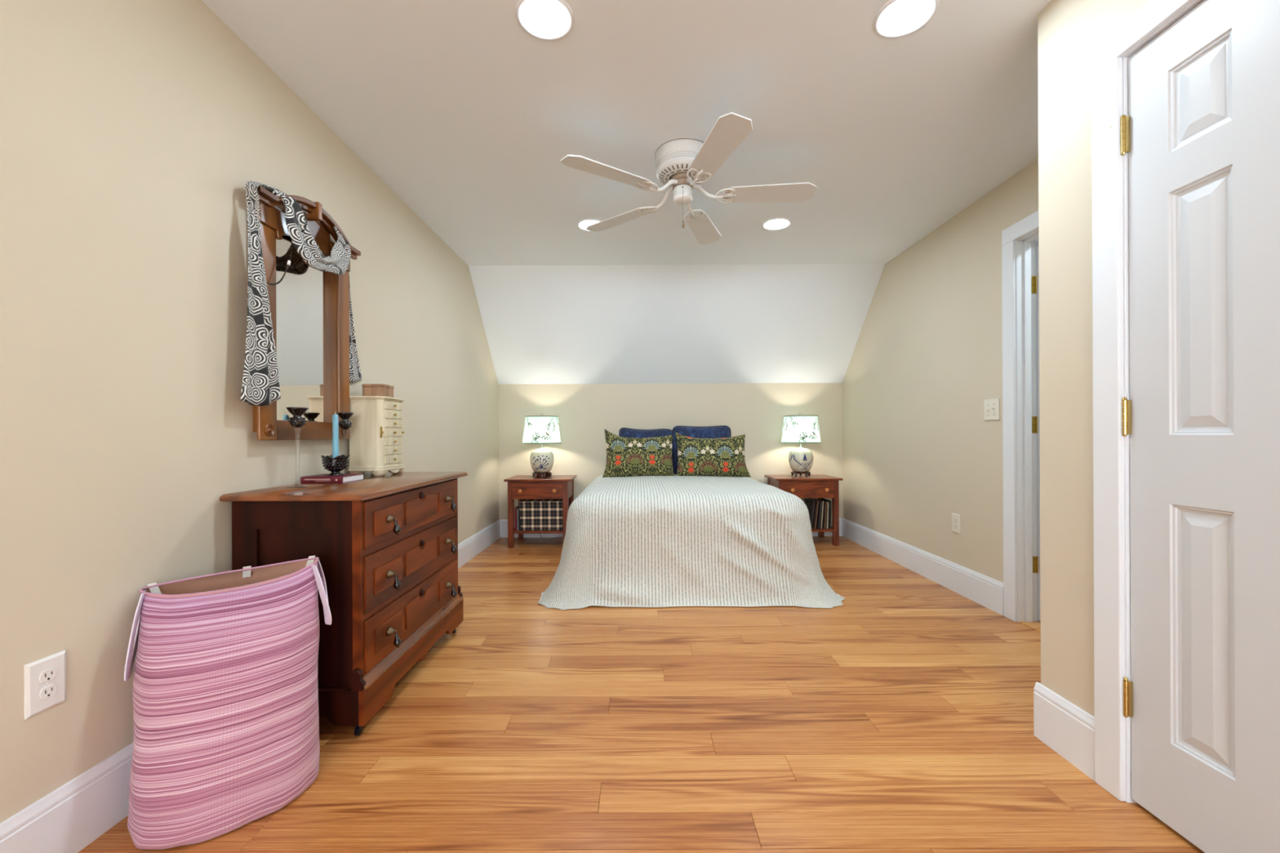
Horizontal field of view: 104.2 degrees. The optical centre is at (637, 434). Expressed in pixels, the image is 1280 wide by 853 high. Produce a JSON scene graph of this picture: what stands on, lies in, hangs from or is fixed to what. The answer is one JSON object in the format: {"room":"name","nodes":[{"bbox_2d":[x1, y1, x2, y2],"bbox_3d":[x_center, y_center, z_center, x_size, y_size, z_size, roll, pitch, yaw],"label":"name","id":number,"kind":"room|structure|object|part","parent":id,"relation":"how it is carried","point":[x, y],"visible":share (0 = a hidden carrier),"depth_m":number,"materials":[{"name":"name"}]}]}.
{"room":"bedroom","nodes":[
{"label":"bedroom","id":0,"kind":"room"},
{"bbox_2d":[0,0,498,823],"bbox_3d":[-1.465,-0.210,0.910,0.120,2.490,8.460,0,0,0],"label":"wall","id":1,"kind":"structure","parent":0,"point":[133,133],"depth_m":1.40,"materials":[{"name":"paint"}]},
{"bbox_2d":[24,650,66,719],"bbox_3d":[-1.397,0.588,1.177,0.009,0.124,0.080,0,0,0],"label":"electrical outlet","id":2,"kind":"object","parent":1,"relation":"attached to","point":[45,678],"visible":1,"depth_m":1.17,"materials":[{"name":"white plastic"}]},
{"bbox_2d":[39,684,57,700],"bbox_3d":[-1.395,0.608,1.177,0.004,0.028,0.034,0,0,0],"label":"receptacle","id":3,"kind":"object","parent":2,"relation":"attached to","point":[46,691],"depth_m":1.18,"materials":[{"name":"white plastic"}]},
{"bbox_2d":[39,667,57,683],"bbox_3d":[-1.395,0.569,1.177,0.004,0.028,0.034,0,0,0],"label":"receptacle","id":4,"kind":"object","parent":2,"relation":"attached to","point":[46,675],"depth_m":1.18,"materials":[{"name":"white plastic"}]},
{"bbox_2d":[0,519,500,852],"bbox_3d":[-1.393,0.944,0.910,0.014,0.181,8.220,0,0,0],"label":"baseboard","id":5,"kind":"structure","parent":1,"relation":"attached to","point":[71,817],"depth_m":1.24,"materials":[{"name":"white paint"}]},
{"bbox_2d":[252,185,360,439],"bbox_3d":[-1.360,-0.471,2.065,0.092,0.981,0.634,0,0,0],"label":"framed mirror","id":6,"kind":"object","parent":1,"relation":"attached to","point":[309,308],"visible":0.63,"depth_m":2.08,"materials":[{"name":"brown wood"}]},
{"bbox_2d":[267,204,307,285],"bbox_3d":[-1.328,-0.718,1.875,0.047,0.347,0.147,0,0,23],"label":"necklace","id":7,"kind":"object","parent":6,"relation":"hanging from","point":[289,262],"visible":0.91,"depth_m":1.90,"materials":[{"name":"black"}]},
{"bbox_3d":[-1.388,-0.438,2.065,0.037,0.855,0.500,0,0,0],"label":"backing frame","id":8,"kind":"part","parent":6,"relation":"part of","materials":[{"name":"brown wood"}]},
{"bbox_2d":[240,181,362,405],"bbox_3d":[-1.337,-0.518,2.102,0.100,0.831,0.833,0,0,-4],"label":"scarf","id":9,"kind":"object","parent":6,"relation":"hanging from","point":[260,386],"visible":0.87,"depth_m":1.79,"materials":[{"name":"black fabric"}]},
{"bbox_3d":[-1.397,-0.439,2.067,0.005,0.774,0.398,0,0,0],"label":"glass","id":10,"kind":"part","parent":6,"relation":"part of","materials":[{"name":"white mirror"}]},
{"bbox_3d":[-1.362,-0.018,2.067,0.011,0.075,0.390,0,0,0],"label":"rail","id":11,"kind":"part","parent":6,"relation":"part of","materials":[{"name":"brown wood"}]},
{"bbox_3d":[-1.344,-0.905,2.065,0.040,0.098,0.634,0,0,0],"label":"crown moulding","id":12,"kind":"part","parent":6,"relation":"part of","materials":[{"name":"brown wood"}]},
{"bbox_2d":[201,0,1051,384],"bbox_3d":[0.933,-1.028,0.910,4.924,1.016,8.460,0,0,0],"label":"ceiling","id":13,"kind":"structure","parent":0,"point":[470,117],"depth_m":2.40,"materials":[{"name":"paint"}]},
{"bbox_2d":[515,0,574,40],"bbox_3d":[-0.314,-1.408,1.680,0.196,0.006,0.196,0,0,0],"label":"recessed light","id":14,"kind":"object","parent":13,"relation":"in","point":[543,20],"visible":1,"depth_m":1.68,"materials":[{"name":"white paint"}]},
{"bbox_2d":[576,218,601,231],"bbox_3d":[-0.314,-1.408,3.346,0.196,0.006,0.196,0,0,0],"label":"recessed light","id":15,"kind":"object","parent":13,"relation":"in","point":[582,224],"visible":0.57,"depth_m":3.31,"materials":[{"name":"white paint"}]},
{"bbox_2d":[560,111,816,244],"bbox_3d":[0.267,-1.217,2.501,1.219,0.392,1.258,0,0,0],"label":"ceiling fan","id":16,"kind":"object","parent":13,"relation":"hanging from","point":[682,164],"visible":1,"depth_m":2.42,"materials":[{"name":"white metal"}]},
{"bbox_3d":[-0.134,-1.201,2.279,0.445,0.006,0.143,0,10,-33],"label":"blade","id":17,"kind":"part","parent":16,"relation":"part of","materials":[{"name":"wood"}]},
{"bbox_3d":[-0.105,-1.202,2.781,0.445,0.006,0.143,0,10,39],"label":"blade","id":18,"kind":"part","parent":16,"relation":"part of","materials":[{"name":"wood"}]},
{"bbox_3d":[0.381,-1.204,2.908,0.143,0.006,0.445,-11,-4,21],"label":"blade","id":19,"kind":"part","parent":16,"relation":"part of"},
{"bbox_3d":[0.334,-1.204,2.096,0.143,0.006,0.445,10,-3,-14],"label":"blade","id":20,"kind":"part","parent":16,"relation":"part of","materials":[{"name":"wood"}]},
{"bbox_3d":[0.652,-1.205,2.485,0.445,0.006,0.143,0,-10,3],"label":"blade","id":21,"kind":"part","parent":16,"relation":"part of","materials":[{"name":"wood"}]},
{"bbox_2d":[761,217,791,230],"bbox_3d":[0.930,-1.413,3.343,0.196,0.006,0.196,0,0,0],"label":"recessed light","id":22,"kind":"object","parent":13,"relation":"in","point":[775,224],"visible":1,"depth_m":3.34,"materials":[{"name":"white paint"}]},
{"bbox_2d":[873,0,938,38],"bbox_3d":[0.900,-1.413,1.678,0.196,0.006,0.196,0,0,0],"label":"recessed light","id":23,"kind":"object","parent":13,"relation":"in","point":[903,18],"visible":1,"depth_m":1.68,"materials":[{"name":"white paint"}]},
{"bbox_2d":[78,536,1204,852],"bbox_3d":[0.943,1.074,0.910,4.924,0.100,8.460,0,0,0],"label":"floor","id":24,"kind":"structure","parent":0,"point":[897,717],"depth_m":1.66,"materials":[{"name":"orange wood"}]},
{"bbox_2d":[124,555,331,849],"bbox_3d":[-1.157,0.713,1.441,0.458,0.635,0.371,0,0,-39],"label":"laundry basket","id":25,"kind":"object","parent":24,"relation":"on","point":[225,688],"visible":1,"depth_m":1.33,"materials":[{"name":"fabric"}]},
{"bbox_3d":[-1.343,0.534,1.340,0.021,0.211,0.120,0,0,-25],"label":"handle","id":26,"kind":"part","parent":25,"relation":"part of","materials":[{"name":"fabric"}]},
{"bbox_3d":[-1.016,0.503,1.589,0.049,0.191,0.146,0,0,-41],"label":"handle","id":27,"kind":"part","parent":25,"relation":"part of","materials":[{"name":"fabric"}]},
{"bbox_2d":[219,471,467,736],"bbox_3d":[-1.135,0.615,2.160,0.500,0.836,1.020,0,0,0],"label":"dresser","id":28,"kind":"object","parent":24,"relation":"on","point":[386,547],"visible":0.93,"depth_m":1.74,"materials":[{"name":"brown wood"}]},
{"bbox_3d":[-1.180,0.590,1.712,0.410,0.737,0.024,0,0,0],"label":"frame","id":29,"kind":"part","parent":28,"relation":"part of","materials":[{"name":"brown wood"}]},
{"bbox_3d":[-1.170,0.590,1.715,0.270,0.546,0.006,0,0,0],"label":"panel","id":30,"kind":"part","parent":28,"relation":"part of","materials":[{"name":"brown wood"}]},
{"bbox_2d":[285,407,308,488],"bbox_3d":[-1.288,0.047,1.884,0.074,0.301,0.074,0,0,0],"label":"candlestick","id":31,"kind":"object","parent":28,"relation":"on","point":[297,420],"visible":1,"depth_m":1.87,"materials":[{"name":"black glass"}]},
{"bbox_2d":[285,407,308,427],"bbox_3d":[-1.288,-0.065,1.884,0.073,0.076,0.073,0,0,0],"label":"cup","id":32,"kind":"object","parent":31,"relation":"on","point":[297,420],"depth_m":1.87,"materials":[{"name":"black glass"}]},
{"bbox_2d":[300,473,364,483],"bbox_3d":[-1.292,0.184,2.113,0.170,0.027,0.166,0,0,0],"label":"book","id":33,"kind":"object","parent":28,"relation":"on","point":[347,477],"visible":1,"depth_m":2.03,"materials":[{"name":"red paper"}]},
{"bbox_2d":[320,454,350,475],"bbox_3d":[-1.287,0.128,2.120,0.105,0.085,0.105,0,0,22],"label":"bowl","id":34,"kind":"object","parent":33,"relation":"on","point":[338,464],"visible":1,"depth_m":2.09,"materials":[{"name":"black glass"}]},
{"bbox_2d":[332,413,338,457],"bbox_3d":[-1.288,0.024,2.120,0.025,0.242,0.025,0,0,0],"label":"taper candle","id":35,"kind":"object","parent":34,"relation":"in","point":[335,417],"visible":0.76,"depth_m":2.11,"materials":[{"name":"blue wax"}]},
{"bbox_2d":[336,412,354,452],"bbox_3d":[-1.316,0.049,2.240,0.070,0.298,0.070,0,0,0],"label":"candlestick","id":36,"kind":"object","parent":28,"relation":"on","point":[344,424],"visible":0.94,"depth_m":2.22,"materials":[{"name":"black glass"}]},
{"bbox_2d":[336,412,354,429],"bbox_3d":[-1.316,-0.062,2.240,0.069,0.076,0.069,0,0,0],"label":"cup","id":37,"kind":"object","parent":36,"relation":"on","point":[344,424],"depth_m":2.22,"materials":[{"name":"black glass"}]},
{"bbox_2d":[347,395,404,476],"bbox_3d":[-1.288,0.007,2.474,0.178,0.381,0.255,0,0,0],"label":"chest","id":38,"kind":"object","parent":28,"relation":"on","point":[375,432],"visible":0.98,"depth_m":2.36,"materials":[{"name":"beige paint"}]},
{"bbox_3d":[-1.300,-0.012,2.359,0.097,0.300,0.002,0,0,0],"label":"door","id":39,"kind":"part","parent":38,"relation":"part of","materials":[{"name":"beige paint"}]},
{"bbox_3d":[-1.291,-0.171,2.474,0.160,0.006,0.239,0,0,0],"label":"moulding","id":40,"kind":"part","parent":38,"relation":"part of","materials":[{"name":"beige paint"}]},
{"bbox_3d":[-1.284,0.167,2.474,0.166,0.010,0.255,0,0,0],"label":"plate","id":41,"kind":"part","parent":38,"relation":"part of","materials":[{"name":"beige paint"}]},
{"bbox_3d":[-1.286,0.156,2.474,0.162,0.012,0.247,0,0,0],"label":"moulding","id":42,"kind":"part","parent":38,"relation":"part of","materials":[{"name":"beige paint"}]},
{"bbox_2d":[361,383,394,397],"bbox_3d":[-1.291,-0.215,2.475,0.113,0.064,0.129,0,0,0],"label":"tin box","id":43,"kind":"object","parent":38,"relation":"on","point":[368,389],"visible":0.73,"depth_m":2.41,"materials":[{"name":"orange metal"}]},
{"bbox_3d":[-1.291,-0.240,2.475,0.113,0.014,0.129,0,0,0],"label":"lid","id":44,"kind":"part","parent":43,"relation":"part of","materials":[{"name":"orange metal"}]},
{"bbox_3d":[-1.239,-0.144,2.474,0.054,0.038,0.167,0,0,0],"label":"drawer","id":45,"kind":"part","parent":38,"relation":"part of","materials":[{"name":"beige paint"}]},
{"bbox_3d":[-1.239,-0.100,2.474,0.054,0.038,0.167,0,0,0],"label":"drawer","id":46,"kind":"part","parent":38,"relation":"part of","materials":[{"name":"beige paint"}]},
{"bbox_3d":[-1.239,-0.056,2.474,0.054,0.038,0.167,0,0,0],"label":"drawer","id":47,"kind":"part","parent":38,"relation":"part of","materials":[{"name":"beige paint"}]},
{"bbox_3d":[-1.239,-0.011,2.474,0.054,0.038,0.167,0,0,0],"label":"drawer","id":48,"kind":"part","parent":38,"relation":"part of","materials":[{"name":"beige paint"}]},
{"bbox_3d":[-1.239,0.033,2.474,0.054,0.038,0.167,0,0,0],"label":"drawer","id":49,"kind":"part","parent":38,"relation":"part of","materials":[{"name":"beige paint"}]},
{"bbox_3d":[-1.238,0.077,2.474,0.054,0.038,0.167,0,0,0],"label":"drawer","id":50,"kind":"part","parent":38,"relation":"part of","materials":[{"name":"beige paint"}]},
{"bbox_3d":[-1.238,0.122,2.474,0.054,0.038,0.167,0,0,0],"label":"drawer","id":51,"kind":"part","parent":38,"relation":"part of","materials":[{"name":"beige paint"}]},
{"bbox_3d":[-0.938,0.318,1.871,0.008,0.092,0.197,0,0,0],"label":"raised panel","id":52,"kind":"part","parent":28,"relation":"part of","materials":[{"name":"brown wood"}]},
{"bbox_3d":[-0.937,0.525,1.871,0.008,0.092,0.197,0,0,0],"label":"raised panel","id":53,"kind":"part","parent":28,"relation":"part of","materials":[{"name":"brown wood"}]},
{"bbox_3d":[-0.936,0.739,1.871,0.008,0.092,0.197,0,0,0],"label":"raised panel","id":54,"kind":"part","parent":28,"relation":"part of","materials":[{"name":"brown wood"}]},
{"bbox_3d":[-1.095,0.590,2.158,0.300,0.737,0.915,0,0,0],"label":"frame","id":55,"kind":"part","parent":28,"relation":"part of","materials":[{"name":"brown wood"}]},
{"bbox_3d":[-1.117,0.522,2.158,0.357,0.197,0.876,0,0,0],"label":"drawer","id":56,"kind":"part","parent":28,"relation":"part of","materials":[{"name":"brown wood"}]},
{"bbox_3d":[-1.118,0.315,2.158,0.357,0.165,0.876,0,0,0],"label":"drawer","id":57,"kind":"part","parent":28,"relation":"part of","materials":[{"name":"brown wood"}]},
{"bbox_3d":[-1.116,0.736,2.158,0.357,0.179,0.876,0,0,0],"label":"drawer","id":58,"kind":"part","parent":28,"relation":"part of","materials":[{"name":"brown wood"}]},
{"bbox_3d":[-0.940,0.850,2.162,0.029,0.036,0.944,0,0,0],"label":"plinth moulding","id":59,"kind":"part","parent":28,"relation":"part of","materials":[{"name":"brown wood"}]},
{"bbox_3d":[-0.938,0.315,2.157,0.008,0.098,0.298,0,0,0],"label":"raised panel","id":60,"kind":"part","parent":28,"relation":"part of","materials":[{"name":"brown wood"}]},
{"bbox_3d":[-0.937,0.522,2.157,0.008,0.098,0.298,0,0,0],"label":"raised panel","id":61,"kind":"part","parent":28,"relation":"part of","materials":[{"name":"brown wood"}]},
{"bbox_3d":[-0.936,0.736,2.157,0.008,0.098,0.298,0,0,0],"label":"raised panel","id":62,"kind":"part","parent":28,"relation":"part of","materials":[{"name":"brown wood"}]},
{"bbox_3d":[-0.937,0.525,2.442,0.008,0.092,0.197,0,0,0],"label":"raised panel","id":63,"kind":"part","parent":28,"relation":"part of","materials":[{"name":"brown wood"}]},
{"bbox_3d":[-0.938,0.318,2.442,0.008,0.092,0.197,0,0,0],"label":"raised panel","id":64,"kind":"part","parent":28,"relation":"part of","materials":[{"name":"brown wood"}]},
{"bbox_3d":[-0.936,0.739,2.442,0.008,0.092,0.197,0,0,0],"label":"raised panel","id":65,"kind":"part","parent":28,"relation":"part of","materials":[{"name":"brown wood"}]},
{"bbox_2d":[503,475,577,547],"bbox_3d":[-0.914,0.718,4.748,0.609,0.628,0.483,0,0,0],"label":"nightstand","id":66,"kind":"object","parent":24,"relation":"on","point":[519,486],"visible":0.84,"depth_m":4.54,"materials":[{"name":"red wood"}]},
{"bbox_3d":[-1.166,0.729,4.567,0.046,0.608,0.046,0,0,0],"label":"leg","id":67,"kind":"part","parent":66,"relation":"part of","materials":[{"name":"red wood"}]},
{"bbox_2d":[515,505,519,530],"bbox_3d":[-1.126,0.776,4.692,0.016,0.215,0.215,0,0,0],"label":"book","id":68,"kind":"object","parent":66,"relation":"on","point":[517,506],"visible":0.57,"depth_m":4.59,"materials":[{"name":"red paper"}]},
{"bbox_2d":[516,507,520,530],"bbox_3d":[-1.108,0.783,4.695,0.014,0.200,0.210,0,0,0],"label":"book","id":69,"kind":"object","parent":66,"relation":"on","point":[518,524],"visible":0.61,"depth_m":4.60,"materials":[{"name":"grey paper"}]},
{"bbox_3d":[-1.166,0.729,4.955,0.046,0.608,0.046,0,0,0],"label":"leg","id":70,"kind":"part","parent":66,"relation":"part of","materials":[{"name":"red wood"}]},
{"bbox_3d":[-0.915,0.429,4.557,0.457,0.010,0.018,0,0,0],"label":"rail","id":71,"kind":"part","parent":66,"relation":"part of","materials":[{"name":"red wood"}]},
{"bbox_3d":[-0.915,0.510,4.729,0.461,0.152,0.378,0,0,0],"label":"drawer","id":72,"kind":"part","parent":66,"relation":"part of","materials":[{"name":"red wood"}]},
{"bbox_2d":[513,527,563,533],"bbox_3d":[-0.913,0.893,4.761,0.529,0.022,0.410,0,0,0],"label":"shelf","id":73,"kind":"object","parent":66,"relation":"attached to","point":[519,531],"depth_m":4.56,"materials":[{"name":"red wood"}]},
{"bbox_2d":[518,498,563,530],"bbox_3d":[-0.890,0.746,4.715,0.414,0.268,0.306,0,0,0],"label":"storage box","id":74,"kind":"object","parent":66,"relation":"on","point":[535,514],"visible":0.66,"depth_m":4.57,"materials":[{"name":"fabric"}]},
{"bbox_3d":[-0.890,0.622,4.715,0.414,0.020,0.306,0,0,0],"label":"lid","id":75,"kind":"part","parent":74,"relation":"part of","materials":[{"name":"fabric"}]},
{"bbox_2d":[522,413,561,477],"bbox_3d":[-0.917,0.099,4.750,0.368,0.609,0.368,0,0,0],"label":"table lamp","id":76,"kind":"object","parent":66,"relation":"on","point":[541,429],"visible":1,"depth_m":4.64,"materials":[{"name":"beige ceramic"}]},
{"bbox_3d":[-0.917,-0.047,4.750,0.364,0.250,0.364,0,0,0],"label":"lamp shade","id":77,"kind":"part","parent":76,"relation":"part of","materials":[{"name":"white fabric"}]},
{"bbox_2d":[524,417,559,442],"bbox_3d":[-0.917,-0.047,4.742,0.359,0.250,0.350,0,0,0],"label":"lampshade","id":78,"kind":"object","parent":76,"relation":"on","point":[536,429],"depth_m":4.61,"materials":[{"name":"white fabric"}]},
{"bbox_2d":[529,448,554,472],"bbox_3d":[-0.916,0.241,4.750,0.226,0.222,0.226,0,0,0],"label":"lamp base","id":79,"kind":"object","parent":76,"relation":"on","point":[541,460],"depth_m":4.67,"materials":[{"name":"beige ceramic"}]},
{"bbox_3d":[-0.663,0.727,4.567,0.046,0.608,0.046,0,0,0],"label":"leg","id":80,"kind":"part","parent":66,"relation":"part of","materials":[{"name":"red wood"}]},
{"bbox_3d":[-0.663,0.727,4.955,0.046,0.608,0.046,0,0,0],"label":"leg","id":81,"kind":"part","parent":66,"relation":"part of","materials":[{"name":"red wood"}]},
{"bbox_2d":[537,474,844,609],"bbox_3d":[0.323,0.698,3.957,1.917,0.658,2.083,0,0,0],"label":"bedspread","id":82,"kind":"object","parent":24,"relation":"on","point":[636,541],"visible":0.94,"depth_m":3.07,"materials":[{"name":"fabric"}]},
{"bbox_2d":[602,429,674,477],"bbox_3d":[0.003,0.165,4.547,0.655,0.444,0.220,0,0,0],"label":"floral cushion","id":83,"kind":"object","parent":82,"relation":"on","point":[625,456],"visible":0.98,"depth_m":4.49,"materials":[{"name":"fabric"}]},
{"bbox_2d":[618,427,674,473],"bbox_3d":[0.094,0.158,4.811,0.554,0.459,0.212,0,0,-5],"label":"bed pillow","id":84,"kind":"object","parent":82,"relation":"on","point":[624,432],"visible":0.28,"depth_m":4.81,"materials":[{"name":"blue fabric"}]},
{"bbox_2d":[672,425,731,474],"bbox_3d":[0.614,0.148,4.769,0.567,0.475,0.217,0,0,0],"label":"bed pillow","id":85,"kind":"object","parent":82,"relation":"on","point":[722,431],"visible":0.38,"depth_m":4.76,"materials":[{"name":"blue fabric"}]},
{"bbox_2d":[675,432,751,477],"bbox_3d":[0.684,0.180,4.544,0.675,0.408,0.222,0,0,0],"label":"floral cushion","id":86,"kind":"object","parent":82,"relation":"on","point":[725,456],"visible":1,"depth_m":4.48,"materials":[{"name":"fabric"}]},
{"bbox_2d":[764,474,843,546],"bbox_3d":[1.570,0.710,4.761,0.609,0.622,0.458,0,0,0],"label":"nightstand","id":87,"kind":"object","parent":24,"relation":"on","point":[815,486],"visible":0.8,"depth_m":4.57,"materials":[{"name":"red wood"}]},
{"bbox_3d":[1.318,0.721,4.592,0.046,0.602,0.046,0,0,0],"label":"leg","id":88,"kind":"part","parent":87,"relation":"part of","materials":[{"name":"red wood"}]},
{"bbox_2d":[780,413,821,477],"bbox_3d":[1.552,0.093,4.750,0.368,0.609,0.368,0,0,0],"label":"table lamp","id":89,"kind":"object","parent":87,"relation":"on","point":[800,428],"visible":1,"depth_m":4.64,"materials":[{"name":"beige ceramic"}]},
{"bbox_2d":[781,417,818,442],"bbox_3d":[1.553,-0.052,4.742,0.360,0.250,0.349,0,0,0],"label":"lampshade","id":90,"kind":"object","parent":89,"relation":"on","point":[795,429],"depth_m":4.61,"materials":[{"name":"white fabric"}]},
{"bbox_2d":[788,448,813,471],"bbox_3d":[1.553,0.236,4.750,0.225,0.222,0.226,0,0,0],"label":"lamp base","id":91,"kind":"object","parent":89,"relation":"on","point":[800,460],"depth_m":4.67,"materials":[{"name":"beige ceramic"}]},
{"bbox_3d":[1.552,-0.052,4.750,0.364,0.250,0.364,0,0,0],"label":"lamp shade","id":92,"kind":"part","parent":89,"relation":"part of","materials":[{"name":"white fabric"}]},
{"bbox_3d":[1.569,0.424,4.582,0.457,0.010,0.018,0,0,0],"label":"rail","id":93,"kind":"part","parent":87,"relation":"part of","materials":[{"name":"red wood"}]},
{"bbox_3d":[1.569,0.505,4.742,0.461,0.152,0.353,0,0,0],"label":"drawer","id":94,"kind":"part","parent":87,"relation":"part of","materials":[{"name":"red wood"}]},
{"bbox_2d":[804,498,815,528],"bbox_3d":[1.619,0.744,4.728,0.052,0.254,0.224,0,0,0],"label":"magazine","id":95,"kind":"object","parent":87,"relation":"on","point":[810,504],"visible":0.62,"depth_m":4.64,"materials":[{"name":"paper"}]},
{"bbox_2d":[808,497,818,528],"bbox_3d":[1.653,0.742,4.723,0.046,0.257,0.234,0,0,0],"label":"magazine","id":96,"kind":"object","parent":87,"relation":"on","point":[816,504],"visible":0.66,"depth_m":4.61,"materials":[{"name":"paper"}]},
{"bbox_2d":[813,498,822,528],"bbox_3d":[1.683,0.746,4.724,0.042,0.248,0.231,0,0,0],"label":"magazine","id":97,"kind":"object","parent":87,"relation":"on","point":[818,524],"visible":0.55,"depth_m":4.61,"materials":[{"name":"paper"}]},
{"bbox_2d":[813,497,823,528],"bbox_3d":[1.707,0.741,4.726,0.030,0.257,0.228,0,0,0],"label":"magazine","id":98,"kind":"object","parent":87,"relation":"on","point":[815,499],"visible":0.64,"depth_m":4.61,"materials":[{"name":"paper"}]},
{"bbox_3d":[1.821,0.719,4.955,0.046,0.602,0.046,0,0,0],"label":"leg","id":99,"kind":"part","parent":87,"relation":"part of","materials":[{"name":"red wood"}]},
{"bbox_2d":[811,526,833,532],"bbox_3d":[1.571,0.882,4.774,0.529,0.022,0.385,0,0,0],"label":"shelf","id":100,"kind":"object","parent":87,"relation":"attached to","point":[832,527],"depth_m":4.58,"materials":[{"name":"red wood"}]},
{"bbox_2d":[818,498,826,528],"bbox_3d":[1.735,0.744,4.723,0.030,0.250,0.234,0,0,0],"label":"magazine","id":101,"kind":"object","parent":87,"relation":"on","point":[824,512],"visible":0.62,"depth_m":4.61,"materials":[{"name":"paper"}]},
{"bbox_2d":[819,498,828,528],"bbox_3d":[1.757,0.747,4.724,0.014,0.245,0.231,1,0,0],"label":"magazine","id":102,"kind":"object","parent":87,"relation":"on","point":[827,515],"visible":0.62,"depth_m":4.61,"materials":[{"name":"paper"}]},
{"bbox_2d":[820,497,831,528],"bbox_3d":[1.781,0.741,4.727,0.018,0.257,0.226,1,0,0],"label":"magazine","id":103,"kind":"object","parent":87,"relation":"on","point":[822,499],"visible":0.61,"depth_m":4.61,"materials":[{"name":"paper"}]},
{"bbox_3d":[1.821,0.719,4.592,0.046,0.602,0.046,0,0,0],"label":"leg","id":104,"kind":"part","parent":87,"relation":"part of","materials":[{"name":"red wood"}]},
{"bbox_2d":[498,382,843,520],"bbox_3d":[0.999,0.251,5.080,4.804,1.544,0.120,0,0,0],"label":"wall","id":105,"kind":"structure","parent":0,"point":[756,411],"depth_m":5.02,"materials":[{"name":"paint"}]},
{"bbox_2d":[500,517,842,537],"bbox_3d":[0.333,0.936,5.013,3.439,0.181,0.014,0,0,0],"label":"baseboard","id":106,"kind":"structure","parent":105,"relation":"attached to","point":[504,522],"depth_m":5.01,"materials":[{"name":"white paint"}]},
{"bbox_2d":[842,158,1038,582],"bbox_3d":[2.121,-0.202,3.350,0.120,2.440,3.340,0,0,0],"label":"wall","id":107,"kind":"structure","parent":0,"point":[919,449],"depth_m":3.43,"materials":[{"name":"paint"}]},
{"bbox_2d":[841,518,1003,615],"bbox_3d":[2.059,0.928,3.911,0.014,0.181,2.218,0,0,0],"label":"baseboard","id":108,"kind":"structure","parent":107,"relation":"attached to","point":[985,591],"depth_m":3.46,"materials":[{"name":"white paint"}]},
{"bbox_2d":[951,512,959,533],"bbox_3d":[2.060,0.575,3.231,0.009,0.124,0.080,0,0,0],"label":"electrical outlet","id":109,"kind":"object","parent":107,"relation":"attached to","point":[955,517],"visible":1,"depth_m":3.22,"materials":[{"name":"beige plastic"}]},
{"bbox_2d":[983,398,999,420],"bbox_3d":[2.053,-0.146,2.897,0.017,0.124,0.125,0,0,0],"label":"light switch","id":110,"kind":"object","parent":107,"relation":"attached to","point":[991,406],"visible":1,"depth_m":2.89,"materials":[{"name":"beige plastic"}]},
{"bbox_2d":[1001,210,1040,632],"bbox_3d":[2.113,-0.061,2.305,0.137,2.170,0.978,0,0,0],"label":"trim","id":111,"kind":"structure","parent":107,"relation":"attached to","point":[1019,240],"depth_m":2.71,"materials":[{"name":"white paint"}]},
{"bbox_3d":[2.053,-0.021,2.752,0.017,2.079,0.085,0,0,0],"label":"casing","id":112,"kind":"part","parent":111,"relation":"part of","materials":[{"name":"white paint"}]},
{"bbox_3d":[2.048,-1.103,2.305,0.017,0.085,0.978,0,0,0],"label":"head casing","id":113,"kind":"part","parent":111,"relation":"part of","materials":[{"name":"white paint"}]},
{"bbox_2d":[1031,241,1040,621],"bbox_3d":[2.535,-0.022,2.684,0.790,2.053,0.052,0,0,0],"label":"door","id":114,"kind":"structure","parent":107,"relation":"in","point":[1034,279],"depth_m":2.69,"materials":[{"name":"white paint"}]},
{"bbox_2d":[1037,0,1150,717],"bbox_3d":[2.377,-0.203,-0.760,2.045,2.440,4.880,0,0,0],"label":"wall","id":115,"kind":"structure","parent":0,"point":[1068,30],"depth_m":1.57,"materials":[{"name":"paint"}]},
{"bbox_2d":[1033,682,1094,781],"bbox_3d":[1.706,0.930,1.581,0.720,0.181,0.226,0,0,0],"label":"baseboard","id":116,"kind":"structure","parent":115,"relation":"attached to","point":[1067,729],"depth_m":1.57,"materials":[{"name":"white paint"}]},
{"bbox_2d":[1091,0,1204,803],"bbox_3d":[1.406,-0.056,1.089,0.137,2.154,0.753,0,0,0],"label":"trim","id":117,"kind":"structure","parent":115,"relation":"attached to","point":[1109,58],"depth_m":1.40,"materials":[{"name":"white paint"}]},
{"bbox_3d":[1.346,-0.015,1.426,0.017,2.074,0.080,0,0,0],"label":"casing","id":118,"kind":"part","parent":117,"relation":"part of","materials":[{"name":"white paint"}]},
{"bbox_3d":[1.341,-1.092,1.089,0.017,0.080,0.753,0,0,0],"label":"head casing","id":119,"kind":"part","parent":117,"relation":"part of","materials":[{"name":"white paint"}]},
{"bbox_2d":[1110,0,1279,852],"bbox_3d":[1.406,-0.013,1.102,0.138,2.070,0.610,0,0,0],"label":"door","id":120,"kind":"structure","parent":115,"relation":"in","point":[1200,132],"depth_m":1.19,"materials":[{"name":"white paint"}]},
{"bbox_3d":[1.376,-0.826,1.208,0.035,0.212,0.138,0,0,0],"label":"panel","id":121,"kind":"part","parent":120,"relation":"part of","materials":[{"name":"white paint"}]},
{"bbox_3d":[1.378,-0.310,1.208,0.035,0.620,0.138,0,0,0],"label":"panel","id":122,"kind":"part","parent":120,"relation":"part of","materials":[{"name":"white paint"}]},
{"bbox_3d":[1.382,0.484,1.208,0.035,0.615,0.138,0,0,0],"label":"panel","id":123,"kind":"part","parent":120,"relation":"part of","materials":[{"name":"white paint"}]}
]}

